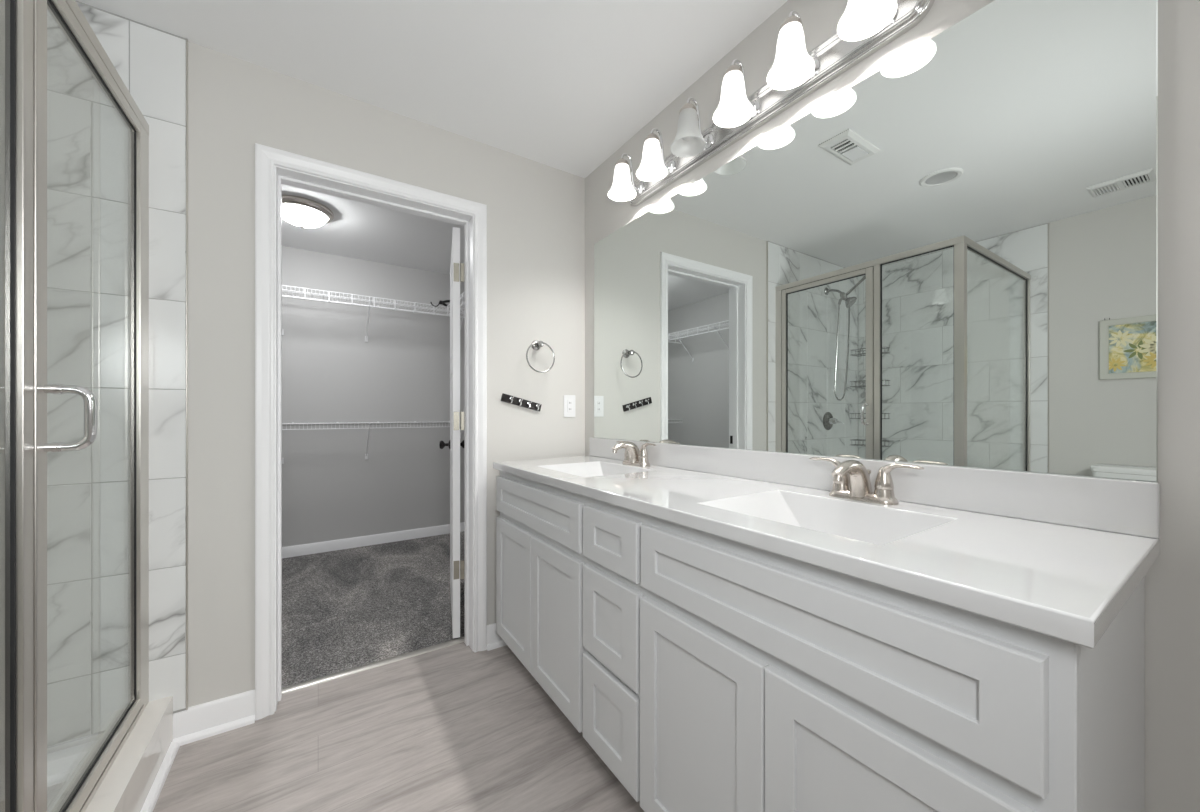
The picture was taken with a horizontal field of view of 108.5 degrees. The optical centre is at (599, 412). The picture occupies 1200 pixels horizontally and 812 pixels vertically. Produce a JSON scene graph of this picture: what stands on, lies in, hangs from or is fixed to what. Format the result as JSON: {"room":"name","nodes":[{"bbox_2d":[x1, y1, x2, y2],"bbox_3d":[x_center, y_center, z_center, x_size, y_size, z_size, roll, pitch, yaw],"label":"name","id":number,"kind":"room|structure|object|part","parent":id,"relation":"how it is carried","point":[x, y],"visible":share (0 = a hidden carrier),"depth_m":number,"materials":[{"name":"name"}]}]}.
{"room":"bathroom","nodes":[
{"label":"bathroom","id":0,"kind":"room"},
{"bbox_2d":[47,0,584,753],"bbox_3d":[-1.362,-0.079,1.639,3.170,2.440,0.152,0,0,-33],"label":"wall","id":1,"kind":"structure","parent":0,"point":[536,210],"depth_m":1.52,"materials":[{"name":"white paint"}]},
{"bbox_2d":[140,741,179,811],"bbox_3d":[-1.114,1.130,0.963,0.021,0.023,1.211,0,0,-33],"label":"trim","id":2,"kind":"structure","parent":1,"relation":"attached to","point":[149,804],"depth_m":1.32,"materials":[{"name":"white paint"}]},
{"bbox_3d":[-1.440,-0.132,1.505,0.004,2.334,0.012,0,0,-33],"label":"edge trim","id":3,"kind":"part","parent":1,"relation":"part of","materials":[{"name":"silver metal"}]},
{"bbox_2d":[172,689,254,745],"bbox_3d":[-1.370,1.087,1.539,0.222,0.108,0.032,0,0,-33],"label":"baseboard","id":4,"kind":"structure","parent":1,"relation":"attached to","point":[208,719],"depth_m":1.54,"materials":[{"name":"white paint"}]},
{"bbox_2d":[255,143,486,719],"bbox_3d":[-0.959,0.072,1.912,0.875,2.139,0.181,0,0,-33],"label":"door frame","id":5,"kind":"structure","parent":1,"relation":"attached to","point":[266,158],"depth_m":1.71,"materials":[{"name":"white paint"}]},
{"bbox_2d":[439,227,463,637],"bbox_3d":[-0.864,0.102,2.501,0.169,2.054,0.750,0,0,-17],"label":"door","id":6,"kind":"structure","parent":1,"relation":"in","point":[456,268],"depth_m":2.16,"materials":[{"name":"white paint"}]},
{"bbox_3d":[-1.001,0.209,2.784,0.067,0.060,0.060,0,0,-20],"label":"knob","id":7,"kind":"part","parent":6,"relation":"part of","materials":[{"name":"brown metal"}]},
{"bbox_2d":[487,623,506,650],"bbox_3d":[-0.310,1.087,2.231,0.561,0.108,0.032,0,0,-33],"label":"baseboard","id":8,"kind":"structure","parent":1,"relation":"attached to","point":[494,641],"depth_m":2.10,"materials":[{"name":"white paint"}]},
{"bbox_2d":[501,393,541,411],"bbox_3d":[-0.388,-0.049,2.173,0.218,0.090,0.043,0,0,-33],"label":"hook rail","id":9,"kind":"object","parent":1,"relation":"attached to","point":[506,398],"visible":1,"depth_m":2.17,"materials":[{"name":"black metal"}]},
{"bbox_2d":[526,340,554,372],"bbox_3d":[-0.312,-0.286,2.207,0.159,0.173,0.069,0,0,-33],"label":"towel ring","id":10,"kind":"object","parent":1,"relation":"attached to","point":[536,345],"visible":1,"depth_m":2.19,"materials":[{"name":"grey metal"}]},
{"bbox_2d":[564,395,574,416],"bbox_3d":[-0.164,-0.034,2.340,0.072,0.118,0.009,0,0,-33],"label":"wall outlet","id":11,"kind":"object","parent":1,"relation":"attached to","point":[569,400],"visible":1,"depth_m":2.33,"materials":[{"name":"white plastic"}]},
{"bbox_2d":[567,400,572,411],"bbox_3d":[-0.163,-0.034,2.338,0.032,0.066,0.004,0,0,-33],"label":"receptacle","id":12,"kind":"object","parent":11,"relation":"attached to","point":[569,402],"depth_m":2.34,"materials":[{"name":"white plastic"}]},
{"bbox_2d":[282,246,463,546],"bbox_3d":[-2.324,-0.079,3.532,2.710,2.440,0.100,0,0,-33],"label":"wall","id":13,"kind":"structure","parent":0,"point":[330,374],"depth_m":3.67,"materials":[{"name":"grey paint"}]},
{"bbox_2d":[282,421,462,463],"bbox_3d":[-2.211,0.241,3.360,2.502,0.321,0.310,0,0,-33],"label":"wire shelf","id":14,"kind":"object","parent":13,"relation":"attached to","point":[292,423],"visible":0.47,"depth_m":3.48,"materials":[{"name":"white metal"}]},
{"bbox_2d":[282,522,463,557],"bbox_3d":[-2.293,1.097,3.484,2.510,0.088,0.014,0,0,-33],"label":"baseboard","id":15,"kind":"structure","parent":13,"relation":"attached to","point":[333,545],"depth_m":3.67,"materials":[{"name":"white paint"}]},
{"bbox_2d":[282,285,463,341],"bbox_3d":[-2.211,-0.762,3.359,2.502,0.321,0.312,0,0,-33],"label":"wire shelf","id":16,"kind":"object","parent":13,"relation":"attached to","point":[295,291],"visible":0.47,"depth_m":3.48,"materials":[{"name":"white metal"}]},
{"bbox_3d":[-2.133,-0.875,3.239,2.502,0.084,0.025,0,0,-33],"label":"hang rod","id":17,"kind":"part","parent":16,"relation":"part of","materials":[{"name":"white plastic"}]},
{"bbox_2d":[431,300,449,306],"bbox_3d":[-1.335,-0.949,3.755,0.039,0.118,0.269,0,0,45],"label":"clothes hanger","id":18,"kind":"object","parent":16,"relation":"on","point":[440,301],"visible":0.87,"depth_m":3.73,"materials":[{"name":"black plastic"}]},
{"bbox_2d":[282,184,463,273],"bbox_3d":[-1.781,-1.349,2.701,2.710,0.100,2.085,0,0,-33],"label":"ceiling","id":19,"kind":"structure","parent":0,"point":[358,230],"depth_m":3.19,"materials":[{"name":"white paint"}]},
{"bbox_2d":[282,195,333,227],"bbox_3d":[-1.891,-1.234,2.742,0.342,0.130,0.342,0,0,-33],"label":"closet ceiling light","id":20,"kind":"object","parent":19,"relation":"attached to","point":[303,212],"visible":0.82,"depth_m":2.67,"materials":[{"name":"white glass"}]},
{"bbox_2d":[153,531,643,811],"bbox_3d":[-0.923,1.200,0.966,3.170,0.124,5.928,0,0,-33],"label":"floor","id":21,"kind":"structure","parent":0,"point":[454,728],"depth_m":1.57,"materials":[{"name":"wood"}]},
{"bbox_2d":[47,740,97,811],"bbox_3d":[-1.770,1.097,0.640,1.174,0.090,1.077,0,0,-33],"label":"shower pan","id":22,"kind":"object","parent":21,"relation":"on","point":[63,765],"visible":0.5,"depth_m":1.30,"materials":[{"name":"white plastic"}]},
{"bbox_2d":[51,696,172,811],"bbox_3d":[-1.681,1.057,0.621,1.302,0.169,1.207,0,0,-33],"label":"shower curb","id":23,"kind":"object","parent":21,"relation":"on","point":[126,786],"visible":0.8,"depth_m":1.23,"materials":[{"name":"stone"}]},
{"bbox_2d":[0,0,148,811],"bbox_3d":[-1.688,0.004,0.645,1.317,1.936,1.158,0,0,-33],"label":"shower enclosure","id":24,"kind":"object","parent":23,"relation":"on","point":[24,447],"visible":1,"depth_m":0.87,"materials":[{"name":"silver metal"}]},
{"bbox_3d":[-1.136,0.022,0.840,0.033,1.900,0.036,0,0,-33],"label":"strike post","id":25,"kind":"part","parent":24,"relation":"part of","materials":[{"name":"silver metal"}]},
{"bbox_3d":[-1.121,0.013,0.915,0.073,0.144,0.022,0,0,-33],"label":"door handle","id":26,"kind":"part","parent":24,"relation":"part of","materials":[{"name":"silver metal"}]},
{"bbox_3d":[-1.718,-0.946,0.625,1.244,0.036,1.158,0,0,-33],"label":"header rail","id":27,"kind":"part","parent":24,"relation":"part of","materials":[{"name":"silver metal"}]},
{"bbox_3d":[-1.692,0.958,0.613,1.214,0.030,1.108,0,0,-33],"label":"sill rail","id":28,"kind":"part","parent":24,"relation":"part of","materials":[{"name":"silver metal"}]},
{"bbox_2d":[282,637,463,693],"bbox_3d":[-0.993,1.138,1.963,0.750,0.008,0.040,0,0,-33],"label":"threshold","id":29,"kind":"object","parent":21,"relation":"on","point":[312,682],"visible":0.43,"depth_m":1.93,"materials":[{"name":"silver metal"}]},
{"bbox_2d":[496,471,1144,811],"bbox_3d":[0.242,0.697,1.398,0.540,0.889,1.848,0,0,-33],"label":"bathroom vanity","id":30,"kind":"object","parent":21,"relation":"on","point":[707,672],"visible":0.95,"depth_m":0.77,"materials":[{"name":"white paint"}]},
{"bbox_3d":[-0.372,0.757,1.862,0.019,0.544,0.389,0,0,-33],"label":"door","id":31,"kind":"part","parent":30,"relation":"part of","materials":[{"name":"white paint"}]},
{"bbox_3d":[-0.269,0.375,1.704,0.019,0.165,0.763,0,0,-33],"label":"drawer","id":32,"kind":"part","parent":30,"relation":"part of","materials":[{"name":"white paint"}]},
{"bbox_3d":[-0.161,0.754,1.540,0.019,0.544,0.375,0,0,-33],"label":"door","id":33,"kind":"part","parent":30,"relation":"part of","materials":[{"name":"white paint"}]},
{"bbox_3d":[0.028,0.890,1.250,0.019,0.265,0.277,0,0,-33],"label":"drawer","id":34,"kind":"part","parent":30,"relation":"part of","materials":[{"name":"white paint"}]},
{"bbox_3d":[0.028,0.608,1.250,0.019,0.261,0.277,0,0,-33],"label":"drawer","id":35,"kind":"part","parent":30,"relation":"part of","materials":[{"name":"white paint"}]},
{"bbox_3d":[0.028,0.371,1.250,0.019,0.162,0.273,0,0,-33],"label":"drawer","id":36,"kind":"part","parent":30,"relation":"part of","materials":[{"name":"white paint"}]},
{"bbox_3d":[0.211,0.750,0.969,0.019,0.544,0.371,0,0,-33],"label":"door","id":37,"kind":"part","parent":30,"relation":"part of","materials":[{"name":"white paint"}]},
{"bbox_2d":[493,456,1159,647],"bbox_3d":[0.241,0.281,1.395,0.551,0.122,1.879,0,0,-33],"label":"countertop","id":38,"kind":"structure","parent":30,"relation":"on","point":[1067,583],"depth_m":0.75,"materials":[{"name":"white stone"}]},
{"bbox_2d":[538,461,655,476],"bbox_3d":[-0.027,0.286,1.782,0.333,0.114,0.415,0,0,-33],"label":"sink basin","id":39,"kind":"object","parent":38,"relation":"in","point":[590,468],"depth_m":1.94,"materials":[{"name":"white ceramic"}]},
{"bbox_2d":[612,441,655,466],"bbox_3d":[0.154,0.178,1.898,0.190,0.105,0.211,0,0,9],"label":"faucet","id":40,"kind":"object","parent":38,"relation":"on","point":[633,455],"visible":1,"depth_m":1.86,"materials":[{"name":"silver metal"}]},
{"bbox_3d":[0.113,0.179,1.970,0.047,0.096,0.109,0,0,-33],"label":"lever handle","id":41,"kind":"part","parent":40,"relation":"part of","materials":[{"name":"silver metal"}]},
{"bbox_3d":[0.119,0.173,1.875,0.155,0.095,0.048,0,0,-33],"label":"spout","id":42,"kind":"part","parent":40,"relation":"part of","materials":[{"name":"silver metal"}]},
{"bbox_3d":[0.159,0.221,1.901,0.056,0.020,0.163,0,0,-33],"label":"plate","id":43,"kind":"part","parent":40,"relation":"part of","materials":[{"name":"silver metal"}]},
{"bbox_3d":[0.204,0.178,1.831,0.047,0.096,0.109,0,0,-33],"label":"lever handle","id":44,"kind":"part","parent":40,"relation":"part of","materials":[{"name":"silver metal"}]},
{"bbox_2d":[698,490,956,545],"bbox_3d":[0.493,0.279,0.985,0.333,0.114,0.421,0,0,-33],"label":"sink basin","id":45,"kind":"object","parent":38,"relation":"in","point":[860,522],"depth_m":1.08,"materials":[{"name":"white ceramic"}]},
{"bbox_2d":[809,457,923,504],"bbox_3d":[0.670,0.172,1.109,0.190,0.105,0.211,0,0,9],"label":"faucet","id":46,"kind":"object","parent":38,"relation":"on","point":[853,472],"visible":1,"depth_m":1.07,"materials":[{"name":"silver metal"}]},
{"bbox_3d":[0.629,0.172,1.181,0.047,0.096,0.109,0,0,-33],"label":"lever handle","id":47,"kind":"part","parent":46,"relation":"part of","materials":[{"name":"silver metal"}]},
{"bbox_3d":[0.634,0.167,1.085,0.155,0.095,0.048,0,0,-33],"label":"spout","id":48,"kind":"part","parent":46,"relation":"part of","materials":[{"name":"silver metal"}]},
{"bbox_3d":[0.674,0.214,1.111,0.056,0.020,0.163,0,0,-33],"label":"plate","id":49,"kind":"part","parent":46,"relation":"part of","materials":[{"name":"silver metal"}]},
{"bbox_3d":[0.720,0.171,1.042,0.047,0.096,0.109,0,0,-33],"label":"lever handle","id":50,"kind":"part","parent":46,"relation":"part of","materials":[{"name":"silver metal"}]},
{"bbox_3d":[0.314,0.368,0.811,0.019,0.165,0.742,0,0,-33],"label":"drawer","id":51,"kind":"part","parent":30,"relation":"part of","materials":[{"name":"white paint"}]},
{"bbox_3d":[0.416,0.747,0.656,0.019,0.544,0.372,0,0,-33],"label":"door","id":52,"kind":"part","parent":30,"relation":"part of","materials":[{"name":"white paint"}]},
{"bbox_2d":[76,0,787,177],"bbox_3d":[-0.315,-1.349,0.035,3.170,0.100,3.703,0,0,-33],"label":"ceiling","id":53,"kind":"structure","parent":0,"point":[563,85],"depth_m":1.56,"materials":[{"name":"white paint"}]},
{"bbox_2d":[585,0,1199,811],"bbox_3d":[0.970,-0.079,0.874,0.100,2.440,3.703,0,0,-33],"label":"wall","id":54,"kind":"structure","parent":0,"point":[1172,583],"depth_m":0.76,"materials":[{"name":"white paint"}]},
{"bbox_2d":[608,0,934,206],"bbox_3d":[0.400,-1.052,1.490,0.182,0.192,1.207,0,0,-33],"label":"vanity light","id":55,"kind":"object","parent":54,"relation":"attached to","point":[865,27],"visible":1,"depth_m":1.35,"materials":[{"name":"white glass"}]},
{"bbox_2d":[615,158,628,165],"bbox_3d":[0.097,-1.097,1.904,0.063,0.038,0.063,0,0,-33],"label":"socket","id":56,"kind":"object","parent":55,"relation":"attached to","point":[621,162],"depth_m":1.88,"materials":[{"name":"silver metal"}]},
{"bbox_3d":[0.097,-1.022,1.904,0.126,0.124,0.126,0,0,-33],"label":"lamp shade","id":57,"kind":"part","parent":55,"relation":"part of","materials":[{"name":"white glass"}]},
{"bbox_3d":[0.138,-1.068,1.930,0.108,0.161,0.054,0,0,-33],"label":"lamp arm","id":58,"kind":"part","parent":55,"relation":"part of","materials":[{"name":"silver metal"}]},
{"bbox_2d":[644,133,659,141],"bbox_3d":[0.208,-1.097,1.734,0.063,0.038,0.063,0,0,-33],"label":"socket","id":59,"kind":"object","parent":55,"relation":"attached to","point":[652,137],"depth_m":1.71,"materials":[{"name":"silver metal"}]},
{"bbox_3d":[0.208,-1.022,1.734,0.126,0.124,0.126,0,0,-33],"label":"lamp shade","id":60,"kind":"part","parent":55,"relation":"part of","materials":[{"name":"white glass"}]},
{"bbox_3d":[0.249,-1.068,1.761,0.108,0.161,0.054,0,0,-33],"label":"lamp arm","id":61,"kind":"part","parent":55,"relation":"part of","materials":[{"name":"silver metal"}]},
{"bbox_2d":[679,103,696,113],"bbox_3d":[0.319,-1.097,1.564,0.063,0.038,0.063,0,0,-33],"label":"socket","id":62,"kind":"object","parent":55,"relation":"attached to","point":[688,107],"depth_m":1.54,"materials":[{"name":"silver metal"}]},
{"bbox_3d":[0.319,-1.022,1.564,0.126,0.124,0.126,0,0,-33],"label":"lamp shade","id":63,"kind":"part","parent":55,"relation":"part of","materials":[{"name":"white glass"}]},
{"bbox_3d":[0.319,-1.034,1.564,0.054,0.092,0.054,0,0,-33],"label":"bulb","id":64,"kind":"part","parent":55,"relation":"part of","materials":[{"name":"white glass"}]},
{"bbox_3d":[0.359,-1.068,1.591,0.108,0.161,0.054,0,0,-33],"label":"lamp arm","id":65,"kind":"part","parent":55,"relation":"part of","materials":[{"name":"silver metal"}]},
{"bbox_3d":[0.429,-1.034,1.395,0.054,0.092,0.054,0,0,-33],"label":"bulb","id":66,"kind":"part","parent":55,"relation":"part of","materials":[{"name":"white glass"}]},
{"bbox_2d":[723,65,742,77],"bbox_3d":[0.429,-1.097,1.395,0.063,0.038,0.063,0,0,-33],"label":"socket","id":67,"kind":"object","parent":55,"relation":"attached to","point":[733,69],"depth_m":1.37,"materials":[{"name":"silver metal"}]},
{"bbox_3d":[0.429,-1.022,1.395,0.126,0.124,0.126,0,0,-33],"label":"lamp shade","id":68,"kind":"part","parent":55,"relation":"part of","materials":[{"name":"white glass"}]},
{"bbox_3d":[0.470,-1.068,1.421,0.108,0.161,0.054,0,0,-33],"label":"lamp arm","id":69,"kind":"part","parent":55,"relation":"part of","materials":[{"name":"silver metal"}]},
{"bbox_2d":[778,16,802,33],"bbox_3d":[0.540,-1.097,1.225,0.063,0.038,0.063,0,0,-33],"label":"socket","id":70,"kind":"object","parent":55,"relation":"attached to","point":[792,21],"depth_m":1.20,"materials":[{"name":"silver metal"}]},
{"bbox_3d":[0.540,-1.034,1.225,0.054,0.092,0.054,0,0,-33],"label":"bulb","id":71,"kind":"part","parent":55,"relation":"part of","materials":[{"name":"white glass"}]},
{"bbox_3d":[0.540,-1.022,1.225,0.126,0.124,0.126,0,0,-33],"label":"lamp shade","id":72,"kind":"part","parent":55,"relation":"part of","materials":[{"name":"white glass"}]},
{"bbox_3d":[0.581,-1.068,1.252,0.108,0.161,0.054,0,0,-33],"label":"lamp arm","id":73,"kind":"part","parent":55,"relation":"part of","materials":[{"name":"silver metal"}]},
{"bbox_3d":[0.651,-1.034,1.056,0.054,0.092,0.054,0,0,-33],"label":"bulb","id":74,"kind":"part","parent":55,"relation":"part of","materials":[{"name":"white glass"}]},
{"bbox_3d":[0.651,-1.022,1.056,0.126,0.124,0.126,0,0,-33],"label":"lamp shade","id":75,"kind":"part","parent":55,"relation":"part of","materials":[{"name":"white glass"}]},
{"bbox_3d":[0.692,-1.068,1.082,0.108,0.161,0.054,0,0,-33],"label":"lamp arm","id":76,"kind":"part","parent":55,"relation":"part of","materials":[{"name":"silver metal"}]},
{"bbox_2d":[589,438,1159,538],"bbox_3d":[0.464,0.178,1.541,0.020,0.111,1.879,0,0,-33],"label":"backsplash","id":77,"kind":"structure","parent":54,"relation":"attached to","point":[1130,507],"depth_m":0.96,"materials":[{"name":"white stone"}]},
{"bbox_2d":[594,0,1157,481],"bbox_3d":[0.476,-0.382,1.534,0.006,1.034,1.849,0,0,-33],"label":"wall mirror","id":78,"kind":"object","parent":54,"relation":"attached to","point":[951,258],"visible":1,"depth_m":1.04,"materials":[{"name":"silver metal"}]},
{"bbox_3d":[-0.661,-0.079,3.373,0.100,2.440,1.985,0,0,-33],"label":"wall","id":79,"kind":"structure","parent":0,"visible":0},
{"bbox_2d":[447,292,463,315],"bbox_3d":[-0.950,-0.762,3.438,0.312,0.321,0.910,0,0,-33],"label":"wire shelf","id":80,"kind":"object","parent":79,"relation":"attached to","point":[461,295],"visible":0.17,"depth_m":3.59,"materials":[{"name":"white metal"}]}
]}

